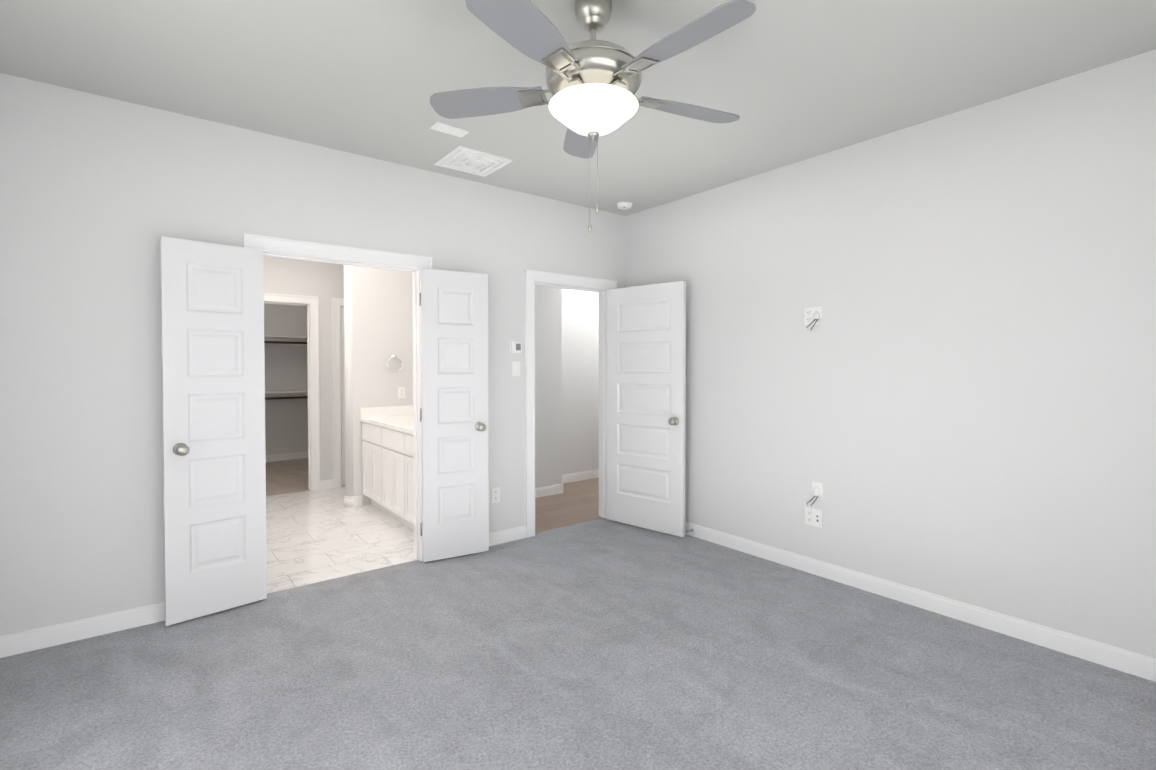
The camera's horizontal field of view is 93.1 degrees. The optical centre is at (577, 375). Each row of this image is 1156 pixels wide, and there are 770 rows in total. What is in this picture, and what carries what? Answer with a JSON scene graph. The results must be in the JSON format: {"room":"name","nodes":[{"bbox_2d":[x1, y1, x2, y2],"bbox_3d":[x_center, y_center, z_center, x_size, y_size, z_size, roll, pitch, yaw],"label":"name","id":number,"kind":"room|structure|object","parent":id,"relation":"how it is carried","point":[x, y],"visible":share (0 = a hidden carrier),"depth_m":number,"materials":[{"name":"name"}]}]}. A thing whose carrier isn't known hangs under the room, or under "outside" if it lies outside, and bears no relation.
{"room":"empty bedroom","nodes":[
{"label":"empty bedroom","id":0,"kind":"room"},
{"bbox_2d":[264,303,307,454],"bbox_3d":[-4.553,-0.130,7.788,2.530,2.740,0.100,-1,1,-38],"label":"wall","id":1,"kind":"structure","parent":0,"point":[286,425],"depth_m":7.96,"materials":[{"name":"white paint"}]},
{"bbox_2d":[264,335,306,399],"bbox_3d":[-4.410,-0.097,7.605,2.320,0.900,0.335,-1,1,-38],"label":"shelf","id":2,"kind":"object","parent":1,"relation":"attached to","point":[286,340],"visible":0.17,"depth_m":7.81,"materials":[{"name":"white paint"}]},
{"bbox_2d":[265,451,307,461],"bbox_3d":[-4.518,1.192,7.765,2.330,0.098,0.013,-1,1,-38],"label":"baseboard","id":3,"kind":"structure","parent":1,"relation":"attached to","point":[297,455],"depth_m":7.97,"materials":[{"name":"white paint"}]},
{"bbox_2d":[264,256,343,480],"bbox_3d":[-3.213,-0.097,5.853,2.260,2.740,0.100,-1,1,-38],"label":"wall","id":4,"kind":"structure","parent":0,"point":[323,282],"depth_m":6.08,"materials":[{"name":"white paint"}]},
{"bbox_2d":[340,307,344,484],"bbox_3d":[-2.530,0.238,6.356,0.444,2.030,0.183,-1,1,-38],"label":"door leaf","id":5,"kind":"structure","parent":4,"relation":"in","point":[342,399],"depth_m":6.22,"materials":[{"name":"white paint"}]},
{"bbox_2d":[266,458,344,495],"bbox_3d":[-3.799,1.287,6.846,2.330,0.060,2.350,-1,1,-38],"label":"floor","id":6,"kind":"structure","parent":0,"point":[286,476],"depth_m":6.79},
{"bbox_2d":[0,73,625,635],"bbox_3d":[-0.630,-0.070,4.266,6.020,2.740,0.120,-1,1,-38],"label":"wall","id":7,"kind":"structure","parent":0,"point":[100,195],"depth_m":2.85,"materials":[{"name":"white paint"}]},
{"bbox_2d":[0,602,164,657],"bbox_3d":[-2.387,1.276,2.834,1.161,0.098,0.013,-1,1,-38],"label":"baseboard","id":8,"kind":"structure","parent":7,"relation":"attached to","point":[44,637],"depth_m":2.74,"materials":[{"name":"white paint"}]},
{"bbox_2d":[160,236,266,625],"bbox_3d":[-1.995,0.294,3.031,0.183,2.030,0.488,1,1,44],"label":"door leaf","id":9,"kind":"structure","parent":7,"relation":"in","point":[213,402],"depth_m":3.00,"materials":[{"name":"white paint"}]},
{"bbox_2d":[243,233,431,561],"bbox_3d":[-1.515,0.245,3.569,1.138,2.134,0.139,-1,1,-38],"label":"door frame","id":10,"kind":"structure","parent":7,"relation":"attached to","point":[273,244],"depth_m":3.87,"materials":[{"name":"white paint"}]},
{"bbox_2d":[419,268,488,561],"bbox_3d":[-0.876,0.279,3.905,0.488,2.030,0.183,-1,1,-30],"label":"door leaf","id":11,"kind":"structure","parent":7,"relation":"in","point":[454,411],"depth_m":3.89,"materials":[{"name":"white paint"}]},
{"bbox_2d":[491,487,499,502],"bbox_3d":[-0.630,0.921,4.202,0.072,0.116,0.009,-1,1,-38],"label":"outlet","id":12,"kind":"object","parent":7,"relation":"attached to","point":[495,495],"visible":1,"depth_m":4.20,"materials":[{"name":"white plastic"}]},
{"bbox_2d":[489,525,525,545],"bbox_3d":[-0.723,1.254,4.132,0.782,0.098,0.013,-1,1,-38],"label":"baseboard","id":13,"kind":"structure","parent":7,"relation":"attached to","point":[512,534],"depth_m":4.26,"materials":[{"name":"white paint"}]},
{"bbox_2d":[512,361,519,375],"bbox_3d":[-0.483,-0.050,4.298,0.072,0.116,0.010,-1,1,-38],"label":"light switch","id":14,"kind":"object","parent":7,"relation":"attached to","point":[515,368],"visible":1,"depth_m":4.29,"materials":[{"name":"white plastic"}]},
{"bbox_2d":[510,341,521,352],"bbox_3d":[-0.484,-0.220,4.287,0.100,0.090,0.023,-1,1,-38],"label":"thermostat","id":15,"kind":"object","parent":7,"relation":"attached to","point":[515,346],"visible":1,"depth_m":4.28,"materials":[{"name":"white plastic"}]},
{"bbox_2d":[525,269,616,537],"bbox_3d":[-0.072,0.226,4.695,0.958,2.134,0.139,-1,1,-38],"label":"door frame","id":16,"kind":"structure","parent":7,"relation":"attached to","point":[532,277],"depth_m":4.46,"materials":[{"name":"white paint"}]},
{"bbox_2d":[607,281,685,536],"bbox_3d":[0.551,0.268,4.601,0.784,2.030,0.183,1,1,42],"label":"door leaf","id":17,"kind":"structure","parent":7,"relation":"in","point":[646,369],"depth_m":4.56,"materials":[{"name":"white paint"}]},
{"bbox_2d":[266,486,415,593],"bbox_3d":[-2.280,1.322,4.762,2.160,0.060,2.805,-1,1,-38],"label":"floor","id":18,"kind":"structure","parent":0,"point":[314,536],"depth_m":4.33,"materials":[{"name":"tile"}]},
{"bbox_2d":[361,421,413,529],"bbox_3d":[-1.373,0.875,4.883,0.567,0.830,1.711,-1,1,-38],"label":"bathroom vanity","id":19,"kind":"object","parent":18,"relation":"on","point":[388,463],"depth_m":4.79,"materials":[{"name":"white wood"}]},
{"bbox_2d":[360,413,412,436],"bbox_3d":[-1.378,0.442,4.870,0.582,0.036,1.714,-1,1,-38],"label":"countertop","id":20,"kind":"structure","parent":19,"relation":"on","point":[404,424],"depth_m":4.98,"materials":[{"name":"white stone"}]},
{"bbox_2d":[344,265,412,504],"bbox_3d":[-1.993,-0.092,5.549,0.710,2.740,0.120,-1,1,-38],"label":"wall","id":21,"kind":"structure","parent":0,"point":[378,317],"depth_m":5.43,"materials":[{"name":"white paint"}]},
{"bbox_2d":[344,495,361,506],"bbox_3d":[-2.041,1.229,5.607,0.702,0.098,0.033,-1,1,-38],"label":"baseboard","id":22,"kind":"structure","parent":21,"relation":"attached to","point":[354,501],"depth_m":5.33,"materials":[{"name":"white paint"}]},
{"bbox_2d":[360,405,412,416],"bbox_3d":[-1.907,0.363,5.530,0.562,0.100,0.020,-1,1,-38],"label":"backsplash","id":23,"kind":"structure","parent":21,"relation":"attached to","point":[381,411],"depth_m":5.49,"materials":[{"name":"white stone"}]},
{"bbox_2d":[387,354,402,372],"bbox_3d":[-1.858,-0.119,5.546,0.167,0.188,0.050,-1,1,-38],"label":"towel ring","id":24,"kind":"object","parent":21,"relation":"attached to","point":[393,356],"visible":0.96,"depth_m":5.54,"materials":[{"name":"silver metal"}]},
{"bbox_2d":[398,387,404,397],"bbox_3d":[-1.809,0.180,5.616,0.072,0.116,0.009,-1,1,-38],"label":"outlet","id":25,"kind":"object","parent":21,"relation":"attached to","point":[401,392],"visible":1,"depth_m":5.61,"materials":[{"name":"white plastic"}]},
{"bbox_2d":[535,285,561,487],"bbox_3d":[-0.695,-0.095,5.731,1.020,2.740,0.390,-1,1,-38],"label":"wall","id":26,"kind":"structure","parent":0,"point":[548,386],"depth_m":5.79,"materials":[{"name":"white paint"}]},
{"bbox_2d":[535,483,563,497],"bbox_3d":[-0.567,1.229,5.599,1.033,0.098,0.013,-1,1,-38],"label":"baseboard","id":27,"kind":"structure","parent":26,"relation":"attached to","point":[554,489],"depth_m":5.80,"materials":[{"name":"white paint"}]},
{"bbox_2d":[535,478,601,532],"bbox_3d":[0.228,1.304,5.832,2.570,0.060,1.405,-1,1,-38],"label":"floor","id":28,"kind":"structure","parent":0,"point":[576,502],"depth_m":5.34,"materials":[{"name":"brown wood"}]},
{"bbox_2d":[0,518,1155,769],"bbox_3d":[0.062,1.367,2.119,4.200,0.060,4.245,-1,1,-38],"label":"floor carpet","id":29,"kind":"object","parent":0,"point":[602,644],"visible":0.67,"depth_m":2.38,"materials":[{"name":"grey carpet"}]},
{"bbox_2d":[0,0,1155,215],"bbox_3d":[-0.895,-1.505,4.581,6.020,0.120,9.620,-1,1,-38],"label":"ceiling","id":30,"kind":"structure","parent":0,"point":[788,82],"depth_m":2.52,"materials":[{"name":"grey paint"}]},
{"bbox_2d":[430,122,469,137],"bbox_3d":[-0.741,-1.417,3.167,0.200,0.009,0.100,-1,1,-38],"label":"ceiling vent","id":31,"kind":"object","parent":30,"relation":"in","point":[448,129],"visible":1,"depth_m":3.15,"materials":[{"name":"white plastic"}]},
{"bbox_2d":[434,146,512,176],"bbox_3d":[-0.704,-1.417,3.672,0.390,0.026,0.390,-1,1,-38],"label":"ceiling vent","id":32,"kind":"object","parent":30,"relation":"in","point":[469,160],"visible":1,"depth_m":3.64,"materials":[{"name":"white plastic"}]},
{"bbox_2d":[430,0,755,232],"bbox_3d":[0.093,-0.969,2.028,1.259,0.866,1.224,-1,1,-38],"label":"fan","id":33,"kind":"object","parent":30,"relation":"hanging from","point":[593,84],"visible":1,"depth_m":1.93,"materials":[{"name":"silver metal"}]},
{"bbox_2d":[617,202,631,209],"bbox_3d":[0.393,-1.426,4.623,0.132,0.041,0.132,-1,1,-38],"label":"smoke detector","id":34,"kind":"object","parent":30,"relation":"attached to","point":[624,205],"visible":1,"depth_m":4.58,"materials":[{"name":"white plastic"}]},
{"bbox_2d":[562,288,598,474],"bbox_3d":[0.206,-0.112,6.745,1.650,2.740,0.100,-1,1,-38],"label":"wall","id":35,"kind":"structure","parent":0,"point":[580,380],"depth_m":6.54,"materials":[{"name":"white paint"}]},
{"bbox_2d":[562,469,598,482],"bbox_3d":[0.201,1.210,6.693,1.550,0.098,0.013,-1,1,-38],"label":"baseboard","id":36,"kind":"structure","parent":35,"relation":"attached to","point":[579,476],"depth_m":6.55,"materials":[{"name":"white paint"}]},
{"bbox_2d":[626,49,1155,657],"bbox_3d":[1.816,-0.054,3.359,0.120,2.740,4.320,-1,1,-38],"label":"wall","id":37,"kind":"structure","parent":0,"point":[952,395],"depth_m":2.98,"materials":[{"name":"white paint"}]},
{"bbox_2d":[804,306,821,332],"bbox_3d":[1.524,-0.361,3.583,0.060,0.171,0.118,-1,1,-38],"label":"outlet","id":38,"kind":"object","parent":37,"relation":"attached to","point":[813,316],"visible":1,"depth_m":3.59,"materials":[{"name":"white plastic"}]},
{"bbox_2d":[805,482,822,508],"bbox_3d":[1.543,0.789,3.578,0.060,0.171,0.090,-1,1,-38],"label":"outlet","id":39,"kind":"object","parent":37,"relation":"attached to","point":[817,490],"visible":0.98,"depth_m":3.58,"materials":[{"name":"white plastic"}]},
{"bbox_2d":[805,507,822,527],"bbox_3d":[1.550,0.936,3.607,0.016,0.116,0.118,-1,1,-38],"label":"outlet","id":40,"kind":"object","parent":37,"relation":"attached to","point":[813,516],"visible":1,"depth_m":3.60,"materials":[{"name":"white plastic"}]},
{"bbox_2d":[685,522,1155,681],"bbox_3d":[1.726,1.266,3.388,0.013,0.098,4.200,-1,1,-38],"label":"baseboard","id":41,"kind":"structure","parent":37,"relation":"attached to","point":[1014,627],"depth_m":2.97,"materials":[{"name":"white paint"}]}
]}

